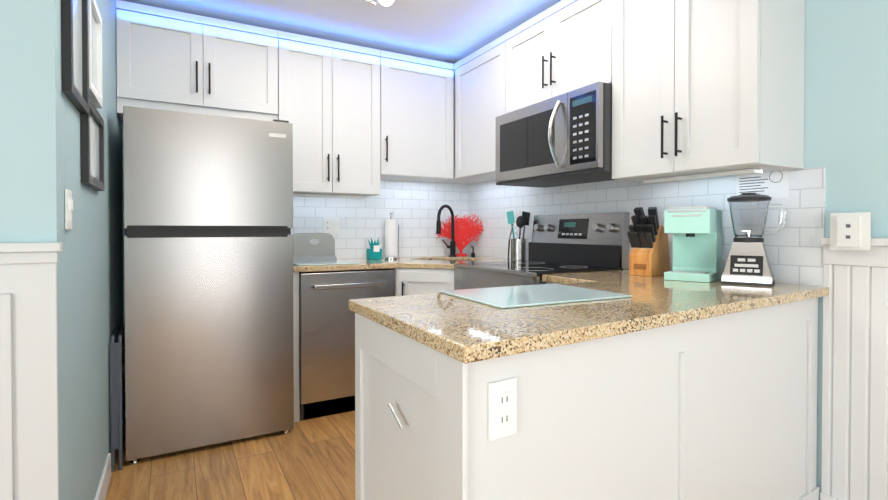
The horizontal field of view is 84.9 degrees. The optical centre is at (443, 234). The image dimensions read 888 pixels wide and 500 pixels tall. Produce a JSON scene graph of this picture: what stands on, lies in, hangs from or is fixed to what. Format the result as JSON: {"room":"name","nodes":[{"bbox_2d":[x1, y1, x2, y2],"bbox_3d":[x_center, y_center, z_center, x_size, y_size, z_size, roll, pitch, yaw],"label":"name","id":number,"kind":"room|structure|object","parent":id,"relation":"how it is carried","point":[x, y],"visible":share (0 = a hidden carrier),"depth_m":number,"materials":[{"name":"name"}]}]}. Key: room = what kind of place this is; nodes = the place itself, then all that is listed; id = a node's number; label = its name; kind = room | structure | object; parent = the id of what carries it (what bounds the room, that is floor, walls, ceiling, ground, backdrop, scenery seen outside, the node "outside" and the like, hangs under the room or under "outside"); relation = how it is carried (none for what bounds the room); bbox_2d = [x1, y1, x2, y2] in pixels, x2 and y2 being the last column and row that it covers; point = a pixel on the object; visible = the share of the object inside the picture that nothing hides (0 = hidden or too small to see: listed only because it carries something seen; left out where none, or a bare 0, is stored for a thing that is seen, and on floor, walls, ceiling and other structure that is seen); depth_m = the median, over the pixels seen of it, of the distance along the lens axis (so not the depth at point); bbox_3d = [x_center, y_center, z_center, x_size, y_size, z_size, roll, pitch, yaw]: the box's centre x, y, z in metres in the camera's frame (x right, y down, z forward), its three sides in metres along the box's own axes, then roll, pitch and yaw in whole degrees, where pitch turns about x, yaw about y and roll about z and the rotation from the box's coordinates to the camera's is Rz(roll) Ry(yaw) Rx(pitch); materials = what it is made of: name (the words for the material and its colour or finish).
{"room":"kitchen","nodes":[
{"label":"kitchen","id":0,"kind":"room"},
{"bbox_2d":[0,0,67,499],"bbox_3d":[-2.733,-0.091,0.414,3.830,2.440,0.120,0,1,-29],"label":"wall","id":1,"kind":"structure","parent":0,"point":[32,161],"depth_m":1.27,"materials":[{"name":"teal paint"}]},
{"bbox_2d":[0,243,61,499],"bbox_3d":[-2.691,0.581,0.358,3.842,1.098,0.034,0,1,-29],"label":"wainscoting","id":2,"kind":"structure","parent":1,"relation":"attached to","point":[29,449],"depth_m":1.26,"materials":[{"name":"white wood"}]},
{"bbox_2d":[64,0,123,499],"bbox_3d":[-1.567,-0.111,2.136,0.120,2.440,1.759,0,1,-29],"label":"wall","id":3,"kind":"structure","parent":0,"point":[94,278],"depth_m":1.87,"materials":[{"name":"teal paint"}]},
{"bbox_2d":[65,189,72,229],"bbox_3d":[-1.091,-0.073,1.417,0.012,0.116,0.072,0,1,-29],"label":"switch plate","id":4,"kind":"object","parent":3,"relation":"attached to","point":[68,208],"visible":0.96,"depth_m":1.40,"materials":[{"name":"white plastic"}]},
{"bbox_2d":[61,0,88,113],"bbox_3d":[-1.136,-0.654,1.499,0.022,0.500,0.320,0,1,-29],"label":"picture frame","id":5,"kind":"object","parent":3,"relation":"attached to","point":[75,50],"visible":0.97,"depth_m":1.50,"materials":[{"name":"black wood"}]},
{"bbox_2d":[80,97,104,190],"bbox_3d":[-1.305,-0.323,1.809,0.022,0.290,0.420,0,1,-29],"label":"picture frame","id":6,"kind":"object","parent":3,"relation":"attached to","point":[92,146],"visible":0.91,"depth_m":1.78,"materials":[{"name":"black wood"}]},
{"bbox_2d":[88,0,102,108],"bbox_3d":[-1.310,-0.688,1.814,0.022,0.360,0.320,0,1,-29],"label":"picture frame","id":7,"kind":"object","parent":3,"relation":"attached to","point":[95,57],"visible":0.8,"depth_m":1.86,"materials":[{"name":"white"}]},
{"bbox_2d":[94,453,110,499],"bbox_3d":[-1.278,1.061,1.766,0.013,0.105,1.072,0,1,-29],"label":"baseboard","id":8,"kind":"structure","parent":3,"relation":"attached to","point":[102,489],"depth_m":2.05,"materials":[{"name":"white wood"}]},
{"bbox_2d":[105,411,354,499],"bbox_3d":[-0.657,1.165,-0.477,6.583,0.050,7.840,0,1,-29],"label":"floor","id":9,"kind":"structure","parent":0,"point":[311,459],"depth_m":2.29,"materials":[{"name":"brown wood"}]},
{"bbox_2d":[110,326,125,471],"bbox_3d":[-1.620,0.791,2.426,0.046,0.628,0.356,0,1,-29],"label":"step stool","id":10,"kind":"object","parent":9,"relation":"on","point":[117,389],"visible":0.75,"depth_m":2.28,"materials":[{"name":"grey"}]},
{"bbox_2d":[123,106,293,463],"bbox_3d":[-1.352,0.236,2.813,0.782,1.728,0.732,0,1,-29],"label":"fridge","id":11,"kind":"object","parent":9,"relation":"on","point":[208,260],"visible":1,"depth_m":2.47,"materials":[{"name":"grey metal"}]},
{"bbox_2d":[293,272,299,422],"bbox_3d":[-1.022,0.657,3.103,0.060,0.880,0.607,0,1,-29],"label":"cabinet filler","id":12,"kind":"object","parent":9,"relation":"on","point":[296,344],"visible":0.21,"depth_m":2.84,"materials":[{"name":"white wood"}]},
{"bbox_2d":[299,268,394,420],"bbox_3d":[-0.717,0.659,3.236,0.598,0.872,0.671,0,1,-29],"label":"dishwasher","id":13,"kind":"object","parent":9,"relation":"on","point":[327,350],"visible":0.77,"depth_m":2.92,"materials":[{"name":"grey metal"}]},
{"bbox_2d":[388,268,453,295],"bbox_3d":[0.015,0.653,3.499,0.921,0.878,0.920,0,1,-29],"label":"base cabinet","id":14,"kind":"object","parent":9,"relation":"on","point":[410,281],"visible":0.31,"depth_m":3.08,"materials":[{"name":"white wood"}]},
{"bbox_2d":[293,255,526,271],"bbox_3d":[-0.268,0.196,3.333,1.570,0.033,0.912,0,1,-29],"label":"countertop","id":15,"kind":"structure","parent":14,"relation":"on","point":[434,262],"depth_m":3.12,"materials":[{"name":"stone"}]},
{"bbox_2d":[293,233,336,261],"bbox_3d":[-0.881,0.084,3.251,0.300,0.191,0.172,0,1,-29],"label":"toaster","id":16,"kind":"object","parent":15,"relation":"on","point":[308,247],"visible":0.81,"depth_m":3.17,"materials":[{"name":"silver metal"}]},
{"bbox_2d":[293,260,358,265],"bbox_3d":[-0.766,0.178,3.087,0.380,0.006,0.280,0,1,-29],"label":"board","id":17,"kind":"object","parent":15,"relation":"on","point":[323,262],"visible":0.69,"depth_m":3.07,"materials":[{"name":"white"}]},
{"bbox_2d":[366,237,381,259],"bbox_3d":[-0.502,0.096,3.491,0.095,0.160,0.086,0,1,-29],"label":"utensil holder","id":18,"kind":"object","parent":15,"relation":"on","point":[374,252],"visible":1,"depth_m":3.46,"materials":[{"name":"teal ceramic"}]},
{"bbox_2d":[382,212,400,258],"bbox_3d":[-0.396,0.001,3.633,0.140,0.348,0.140,0,1,-29],"label":"paper towel","id":19,"kind":"object","parent":15,"relation":"on","point":[390,238],"visible":0.98,"depth_m":3.59,"materials":[{"name":"white paper"}]},
{"bbox_2d":[436,205,456,256],"bbox_3d":[0.002,-0.031,3.805,0.221,0.407,0.194,0,1,-29],"label":"faucet","id":20,"kind":"object","parent":15,"relation":"on","point":[452,246],"visible":1,"depth_m":3.83,"materials":[{"name":"black metal"}]},
{"bbox_2d":[436,213,483,255],"bbox_3d":[0.142,-0.001,3.921,0.439,0.344,0.100,0,1,6],"label":"coral","id":21,"kind":"object","parent":15,"relation":"on","point":[465,230],"visible":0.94,"depth_m":3.92,"materials":[{"name":"red"}]},
{"bbox_2d":[471,246,474,257],"bbox_3d":[0.220,0.129,3.703,0.032,0.089,0.056,0,1,16],"label":"soap pump","id":22,"kind":"object","parent":15,"relation":"on","point":[472,254],"visible":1,"depth_m":3.70,"materials":[{"name":"black metal"}]},
{"bbox_2d":[506,211,529,260],"bbox_3d":[0.510,0.007,3.327,0.162,0.344,0.118,0,1,-29],"label":"utensil crock","id":23,"kind":"object","parent":15,"relation":"on","point":[518,249],"visible":0.98,"depth_m":3.30,"materials":[{"name":"silver metal"}]},
{"bbox_2d":[454,212,629,289],"bbox_3d":[0.510,0.488,2.803,0.726,1.225,0.768,0,1,-29],"label":"range","id":24,"kind":"object","parent":9,"relation":"on","point":[573,243],"visible":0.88,"depth_m":2.79,"materials":[{"name":"silver metal"}]},
{"bbox_2d":[355,298,818,499],"bbox_3d":[0.605,0.676,1.635,1.698,0.878,0.662,0,1,-29],"label":"base cabinet","id":25,"kind":"object","parent":9,"relation":"on","point":[723,407],"visible":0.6,"depth_m":1.28,"materials":[{"name":"white wood"}]},
{"bbox_2d":[488,377,516,440],"bbox_3d":[0.122,0.357,0.997,0.072,0.116,0.010,0,1,-33],"label":"outlet","id":26,"kind":"object","parent":25,"relation":"attached to","point":[502,408],"visible":1,"depth_m":0.99,"materials":[{"name":"white plastic"}]},
{"bbox_2d":[349,269,828,363],"bbox_3d":[0.527,0.214,1.772,1.696,0.033,1.045,0,1,-29],"label":"countertop","id":27,"kind":"structure","parent":25,"relation":"on","point":[465,331],"depth_m":1.30,"materials":[{"name":"stone"}]},
{"bbox_2d":[440,283,631,308],"bbox_3d":[0.293,0.196,1.610,0.500,0.006,0.380,0,1,-27],"label":"cutting board","id":28,"kind":"object","parent":27,"relation":"on","point":[520,296],"visible":1,"depth_m":1.55,"materials":[{"name":"teal"}]},
{"bbox_2d":[627,207,669,275],"bbox_3d":[0.983,0.030,2.330,0.114,0.321,0.250,1,1,45],"label":"knife block","id":29,"kind":"object","parent":27,"relation":"on","point":[649,251],"visible":0.98,"depth_m":2.27,"materials":[{"name":"brown wood"}]},
{"bbox_2d":[664,206,721,282],"bbox_3d":[1.092,0.037,2.124,0.175,0.312,0.251,1,1,40],"label":"coffee maker","id":30,"kind":"object","parent":27,"relation":"on","point":[696,231],"visible":1,"depth_m":2.08,"materials":[{"name":"teal plastic"}]},
{"bbox_2d":[721,193,786,285],"bbox_3d":[1.252,0.013,1.958,0.214,0.363,0.172,1,1,37],"label":"blender","id":31,"kind":"object","parent":27,"relation":"on","point":[748,262],"visible":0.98,"depth_m":1.92,"materials":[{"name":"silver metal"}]},
{"bbox_2d":[122,123,435,408],"bbox_3d":[-0.898,-0.129,3.582,2.753,2.440,0.120,0,1,-29],"label":"wall","id":32,"kind":"structure","parent":0,"point":[124,231],"depth_m":2.94,"materials":[{"name":"teal paint"}]},
{"bbox_2d":[116,0,277,122],"bbox_3d":[-1.480,-0.977,2.967,0.845,0.610,0.368,0,1,-29],"label":"upper cabinet","id":33,"kind":"object","parent":32,"relation":"attached to","point":[171,60],"visible":0.98,"depth_m":2.82,"materials":[{"name":"white wood"}]},
{"bbox_2d":[278,30,379,196],"bbox_3d":[-0.810,-0.782,3.341,0.683,1.008,0.368,0,1,-29],"label":"upper cabinet","id":34,"kind":"object","parent":32,"relation":"attached to","point":[329,99],"visible":0.98,"depth_m":3.21,"materials":[{"name":"white wood"}]},
{"bbox_2d":[293,193,362,197],"bbox_3d":[-0.817,-0.269,3.359,0.523,0.016,0.060,0,1,-29],"label":"light bar","id":35,"kind":"object","parent":34,"relation":"attached to","point":[324,195],"visible":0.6,"depth_m":3.33,"materials":[{"name":"white plastic"}]},
{"bbox_2d":[323,217,338,232],"bbox_3d":[-0.821,-0.068,3.538,0.118,0.116,0.011,0,1,-29],"label":"electrical outlet","id":36,"kind":"object","parent":32,"relation":"attached to","point":[330,224],"visible":0.96,"depth_m":3.54,"materials":[{"name":"white plastic"}]},
{"bbox_2d":[291,180,467,258],"bbox_3d":[-0.412,-0.115,3.777,1.753,0.617,0.009,0,1,-29],"label":"backsplash","id":37,"kind":"structure","parent":32,"relation":"attached to","point":[413,206],"depth_m":3.77,"materials":[{"name":"tile"}]},
{"bbox_2d":[380,50,453,181],"bbox_3d":[-0.253,-0.856,3.649,0.587,0.868,0.368,0,1,-29],"label":"upper cabinet","id":38,"kind":"object","parent":32,"relation":"attached to","point":[416,119],"visible":0.94,"depth_m":3.52,"materials":[{"name":"white wood"}]},
{"bbox_2d":[122,0,560,63],"bbox_3d":[-0.657,-1.325,-0.507,6.583,0.050,7.840,0,1,-29],"label":"ceiling","id":39,"kind":"structure","parent":0,"point":[451,31],"depth_m":3.01,"materials":[{"name":"white paint"}]},
{"bbox_2d":[362,0,393,5],"bbox_3d":[-0.610,-1.268,2.314,0.240,0.130,0.848,1,1,41],"label":"pendant light","id":40,"kind":"object","parent":39,"relation":"hanging from","point":[383,2],"visible":1,"depth_m":2.56,"materials":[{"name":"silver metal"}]},
{"bbox_2d":[804,0,887,499],"bbox_3d":[2.055,-0.097,0.909,0.120,2.440,7.660,0,1,-29],"label":"wall","id":41,"kind":"structure","parent":0,"point":[846,100],"depth_m":1.80,"materials":[{"name":"teal paint"}]},
{"bbox_2d":[436,33,506,183],"bbox_3d":[0.297,-0.855,3.603,0.330,0.868,0.983,0,1,-29],"label":"upper cabinet","id":42,"kind":"object","parent":41,"relation":"attached to","point":[479,90],"visible":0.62,"depth_m":3.39,"materials":[{"name":"white wood"}]},
{"bbox_2d":[506,0,611,113],"bbox_3d":[0.728,-1.009,2.785,0.368,0.540,0.857,0,1,-29],"label":"upper cabinet","id":43,"kind":"object","parent":41,"relation":"attached to","point":[560,47],"visible":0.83,"depth_m":2.66,"materials":[{"name":"white wood"}]},
{"bbox_2d":[495,82,614,187],"bbox_3d":[0.672,-0.521,2.761,0.474,0.425,0.850,0,1,-29],"label":"microwave","id":44,"kind":"object","parent":43,"relation":"attached to","point":[563,139],"visible":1,"depth_m":2.56,"materials":[{"name":"grey metal"}]},
{"bbox_2d":[468,167,825,285],"bbox_3d":[0.827,0.092,2.992,0.009,1.012,2.590,0,1,-29],"label":"backsplash","id":45,"kind":"structure","parent":41,"relation":"attached to","point":[794,247],"depth_m":2.42,"materials":[{"name":"tile"}]},
{"bbox_2d":[612,0,804,181],"bbox_3d":[1.099,-0.767,2.118,0.368,1.008,0.671,0,1,-29],"label":"upper cabinet","id":46,"kind":"object","parent":41,"relation":"attached to","point":[704,86],"visible":0.98,"depth_m":1.94,"materials":[{"name":"white wood"}]},
{"bbox_2d":[644,168,761,183],"bbox_3d":[1.111,-0.254,2.131,0.060,0.016,0.511,0,1,-29],"label":"light bar","id":47,"kind":"object","parent":46,"relation":"attached to","point":[709,175],"visible":0.96,"depth_m":2.08,"materials":[{"name":"white plastic"}]},
{"bbox_2d":[737,170,789,198],"bbox_3d":[1.341,-0.220,2.049,0.002,0.140,0.210,0,1,-29],"label":"sign","id":48,"kind":"object","parent":41,"relation":"attached to","point":[774,184],"visible":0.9,"depth_m":2.03,"materials":[{"name":"white paper"}]},
{"bbox_2d":[830,212,870,250],"bbox_3d":[1.464,-0.012,1.754,0.020,0.136,0.120,0,1,-29],"label":"outlet","id":49,"kind":"object","parent":41,"relation":"attached to","point":[850,231],"visible":0.96,"depth_m":1.74,"materials":[{"name":"white plastic"}]},
{"bbox_2d":[820,237,887,499],"bbox_3d":[2.644,0.587,-0.306,0.036,1.102,4.950,0,1,-29],"label":"wainscoting","id":50,"kind":"structure","parent":41,"relation":"attached to","point":[855,396],"depth_m":1.77,"materials":[{"name":"white wood"}]}
]}

